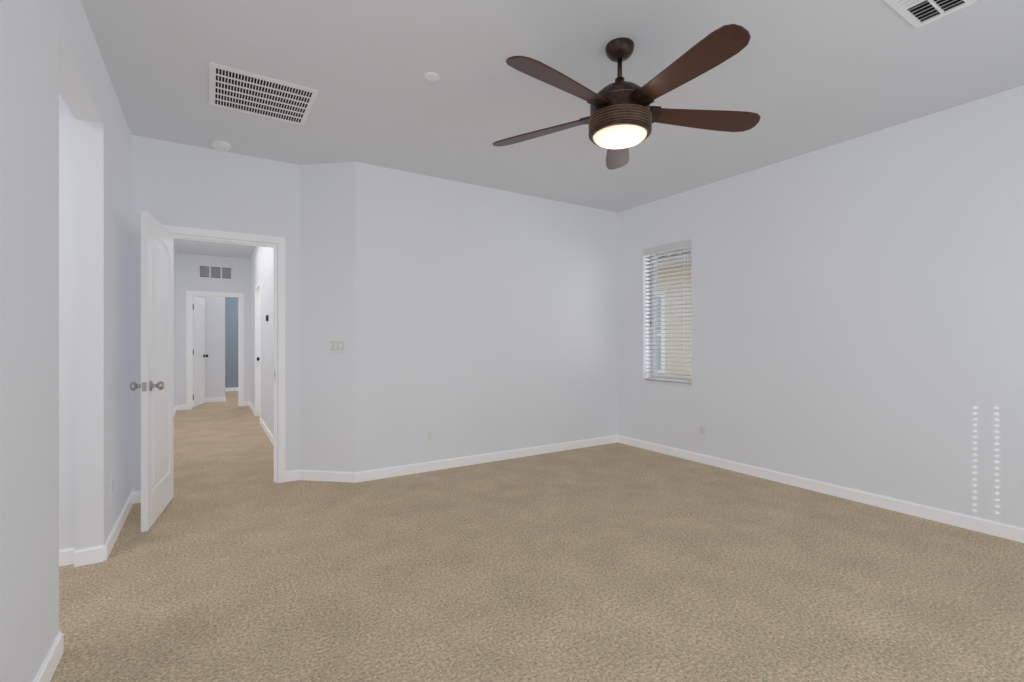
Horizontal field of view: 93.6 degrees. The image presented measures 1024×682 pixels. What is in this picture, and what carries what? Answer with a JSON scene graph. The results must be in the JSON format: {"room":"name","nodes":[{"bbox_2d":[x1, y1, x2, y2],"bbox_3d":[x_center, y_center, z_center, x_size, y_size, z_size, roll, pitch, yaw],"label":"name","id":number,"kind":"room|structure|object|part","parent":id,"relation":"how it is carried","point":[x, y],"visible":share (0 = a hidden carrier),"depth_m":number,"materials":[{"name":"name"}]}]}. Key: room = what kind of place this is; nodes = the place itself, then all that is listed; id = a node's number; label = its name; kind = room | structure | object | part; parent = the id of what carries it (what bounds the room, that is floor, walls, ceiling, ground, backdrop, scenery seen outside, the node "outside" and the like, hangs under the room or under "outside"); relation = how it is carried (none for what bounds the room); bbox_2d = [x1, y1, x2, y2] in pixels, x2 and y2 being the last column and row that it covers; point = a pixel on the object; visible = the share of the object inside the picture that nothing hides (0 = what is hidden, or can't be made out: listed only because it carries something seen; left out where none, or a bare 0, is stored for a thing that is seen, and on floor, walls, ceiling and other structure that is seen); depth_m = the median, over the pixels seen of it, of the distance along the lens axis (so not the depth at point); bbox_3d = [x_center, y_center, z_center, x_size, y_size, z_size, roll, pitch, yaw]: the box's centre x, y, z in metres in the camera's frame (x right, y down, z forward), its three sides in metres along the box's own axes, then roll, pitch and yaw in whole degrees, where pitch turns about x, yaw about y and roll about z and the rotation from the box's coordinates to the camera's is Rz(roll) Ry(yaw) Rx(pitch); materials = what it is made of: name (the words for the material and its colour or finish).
{"room":"empty bedroom","nodes":[
{"label":"empty bedroom","id":0,"kind":"room"},
{"bbox_2d":[59,93,74,549],"bbox_3d":[-3.321,-0.163,2.092,2.170,2.740,0.120,0,0,-32],"label":"wall","id":1,"kind":"structure","parent":0,"point":[66,329],"depth_m":2.58,"materials":[{"name":"paint"}]},
{"bbox_2d":[0,0,175,681],"bbox_3d":[-3.053,-0.163,3.815,0.120,2.740,10.930,0,0,-32],"label":"wall","id":2,"kind":"structure","parent":0,"point":[49,51],"depth_m":1.75,"materials":[{"name":"paint"}]},
{"bbox_2d":[33,387,1023,681],"bbox_3d":[-2.869,1.165,5.822,6.910,0.085,13.890,0,0,-32],"label":"baseboard","id":3,"kind":"structure","parent":2,"relation":"attached to","point":[91,555],"depth_m":4.03,"materials":[{"name":"white paint"}]},
{"bbox_2d":[131,135,276,491],"bbox_3d":[-2.446,-0.163,3.884,0.980,2.740,0.120,0,0,-32],"label":"wall","id":4,"kind":"structure","parent":0,"point":[179,184],"depth_m":3.75,"materials":[{"name":"paint"}]},
{"bbox_2d":[130,211,173,531],"bbox_3d":[-2.459,0.191,3.351,0.177,2.008,0.746,0,0,-25],"label":"bedroom door","id":5,"kind":"structure","parent":4,"relation":"in","point":[156,385],"depth_m":3.22,"materials":[{"name":"white paint"}]},
{"bbox_3d":[-2.325,0.287,3.059,0.177,0.066,0.104,0,0,-25],"label":"knob","id":6,"kind":"part","parent":5,"relation":"part of","materials":[{"name":"grey metal"}]},
{"bbox_3d":[-2.457,0.142,3.347,0.034,1.600,0.435,0,0,-25],"label":"panel","id":7,"kind":"part","parent":5,"relation":"part of","materials":[{"name":"white paint"}]},
{"bbox_2d":[163,225,284,482],"bbox_3d":[-2.353,0.161,3.943,0.884,2.092,0.148,0,0,-32],"label":"door frame","id":8,"kind":"structure","parent":4,"relation":"attached to","point":[216,234],"depth_m":4.09,"materials":[{"name":"white paint"}]},
{"bbox_2d":[196,296,225,397],"bbox_3d":[-6.552,-0.163,9.157,1.870,2.740,0.120,0,0,-32],"label":"wall","id":9,"kind":"structure","parent":0,"point":[221,343],"depth_m":9.52,"materials":[{"name":"paint"}]},
{"bbox_2d":[176,253,249,404],"bbox_3d":[-5.353,-0.163,8.754,1.250,2.740,0.120,0,0,-32],"label":"wall","id":10,"kind":"structure","parent":0,"point":[187,273],"depth_m":8.56,"materials":[{"name":"paint"}]},
{"bbox_2d":[192,296,207,407],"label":"room door","id":11,"kind":"structure","parent":10,"relation":"in","point":[198,346],"depth_m":8.92,"materials":[{"name":"white paint"}]},
{"bbox_3d":[-5.845,0.142,8.957,0.034,1.600,0.420,0,0,-18],"label":"panel","id":12,"kind":"part","parent":11,"relation":"part of","materials":[{"name":"white paint"}]},
{"bbox_2d":[186,291,243,409],"bbox_3d":[-5.383,0.161,8.735,0.884,2.092,0.148,0,0,-32],"label":"door frame","id":13,"kind":"structure","parent":10,"relation":"attached to","point":[239,296],"depth_m":8.63,"materials":[{"name":"white paint"}]},
{"bbox_2d":[199,265,231,279],"bbox_3d":[-5.349,-1.238,8.681,0.520,0.230,0.008,0,0,-32],"label":"air vent","id":14,"kind":"object","parent":10,"relation":"in","point":[214,272],"visible":1,"depth_m":8.68,"materials":[{"name":"white metal"}]},
{"bbox_2d":[226,297,237,387],"bbox_3d":[-6.749,-0.163,11.656,4.440,2.740,0.120,0,0,-32],"label":"wall","id":15,"kind":"structure","parent":0,"point":[231,302],"depth_m":11.58,"materials":[{"name":"paint"}]},
{"bbox_2d":[250,246,273,435],"bbox_3d":[-3.364,-0.163,6.656,0.120,2.740,5.550,0,0,-32],"label":"wall","id":16,"kind":"structure","parent":0,"point":[262,264],"depth_m":6.57,"materials":[{"name":"paint"}]},
{"bbox_2d":[255,280,260,417],"bbox_3d":[-3.857,0.161,7.439,0.148,2.092,0.924,0,0,-32],"label":"door","id":17,"kind":"structure","parent":16,"relation":"attached to","point":[258,348],"depth_m":7.75,"materials":[{"name":"white paint"}]},
{"bbox_2d":[277,161,617,482],"bbox_3d":[-0.401,-0.163,4.971,3.640,2.740,0.460,0,0,-32],"label":"wall","id":18,"kind":"structure","parent":0,"point":[462,319],"depth_m":4.50,"materials":[{"name":"paint"}]},
{"bbox_2d":[328,339,344,352],"bbox_3d":[-1.511,0.042,4.132,0.162,0.114,0.012,0,0,9],"label":"switch plate","id":19,"kind":"object","parent":18,"relation":"attached to","point":[336,345],"visible":1,"depth_m":4.13,"materials":[{"name":"white plastic"}]},
{"bbox_2d":[426,429,432,442],"bbox_3d":[-0.767,0.882,4.464,0.070,0.114,0.008,0,0,-32],"label":"outlet","id":20,"kind":"object","parent":18,"relation":"attached to","point":[429,435],"visible":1,"depth_m":4.46,"materials":[{"name":"white plastic"}]},
{"bbox_2d":[50,391,1023,681],"bbox_3d":[-3.020,1.257,6.016,7.700,0.100,15.000,0,0,-32],"label":"floor","id":21,"kind":"structure","parent":0,"point":[598,563],"depth_m":2.41,"materials":[{"name":"beige carpet"}]},
{"bbox_2d":[81,0,1023,258],"bbox_3d":[-3.020,-1.593,6.016,7.700,0.120,15.000,0,0,-32],"label":"ceiling","id":22,"kind":"structure","parent":0,"point":[800,77],"depth_m":2.79,"materials":[{"name":"paint"}]},
{"bbox_2d":[211,140,230,150],"bbox_3d":[-2.261,-1.513,3.740,0.136,0.040,0.136,0,0,-32],"label":"smoke detector","id":23,"kind":"object","parent":22,"relation":"attached to","point":[220,145],"visible":1,"depth_m":3.70,"materials":[{"name":"white plastic"}]},
{"bbox_2d":[209,62,318,125],"bbox_3d":[-1.568,-1.529,3.025,0.570,0.008,0.550,0,0,-32],"label":"ceiling vent","id":24,"kind":"object","parent":22,"relation":"in","point":[230,88],"visible":1,"depth_m":2.99,"materials":[{"name":"white metal"}]},
{"bbox_2d":[425,72,438,80],"bbox_3d":[-0.463,-1.528,2.781,0.084,0.011,0.084,0,0,-32],"label":"sprinkler","id":25,"kind":"object","parent":22,"relation":"attached to","point":[432,76],"visible":1,"depth_m":2.77,"materials":[{"name":"white plastic"}]},
{"bbox_2d":[493,24,760,169],"bbox_3d":[0.555,-1.278,2.453,1.448,0.509,1.441,0,0,-32],"label":"ceiling fan","id":26,"kind":"object","parent":22,"relation":"hanging from","point":[622,118],"visible":1,"depth_m":2.37,"materials":[{"name":"brown wood"}]},
{"bbox_3d":[0.560,-1.047,2.500,0.276,0.046,0.276,0,0,-32],"label":"globe","id":27,"kind":"part","parent":26,"relation":"part of","materials":[{"name":"white glass"}]},
{"bbox_2d":[884,0,976,28],"bbox_3d":[1.875,-1.527,2.155,0.370,0.011,0.220,0,0,-32],"label":"ceiling vent","id":28,"kind":"object","parent":22,"relation":"in","point":[916,14],"visible":1,"depth_m":2.21,"materials":[{"name":"white metal"}]},
{"bbox_2d":[618,85,1023,527],"bbox_3d":[2.594,-0.163,3.820,0.200,2.740,4.920,0,0,-32],"label":"wall","id":29,"kind":"structure","parent":0,"point":[857,313],"depth_m":3.59,"materials":[{"name":"paint"}]},
{"bbox_2d":[642,247,690,385],"bbox_3d":[1.717,-0.289,5.182,0.192,1.488,0.640,0,0,-32],"label":"window","id":30,"kind":"structure","parent":29,"relation":"in","point":[656,371],"depth_m":5.36,"materials":[{"name":"white plastic"}]},
{"bbox_2d":[643,239,690,383],"bbox_3d":[1.670,-0.299,5.152,0.089,1.464,0.632,0,0,-32],"label":"window blinds","id":31,"kind":"object","parent":30,"relation":"attached to","point":[684,244],"visible":0.79,"depth_m":5.14,"materials":[{"name":"white plastic"}]},
{"bbox_2d":[699,424,705,436],"bbox_3d":[1.882,0.882,4.754,0.008,0.114,0.070,0,0,-32],"label":"outlet","id":32,"kind":"object","parent":29,"relation":"attached to","point":[702,429],"visible":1,"depth_m":4.75,"materials":[{"name":"white plastic"}]},
{"bbox_3d":[2.706,1.757,6.549,2.900,0.100,20.200,0,0,-32],"label":"ground","id":33,"kind":"structure","parent":0,"visible":0},
{"bbox_2d":[657,248,690,377],"bbox_3d":[4.588,-0.545,7.616,3.221,4.504,16.000,0,0,-32],"label":"house","id":34,"kind":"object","parent":33,"relation":"on","point":[670,362],"depth_m":8.45,"materials":[{"name":"beige paint"}]}
]}

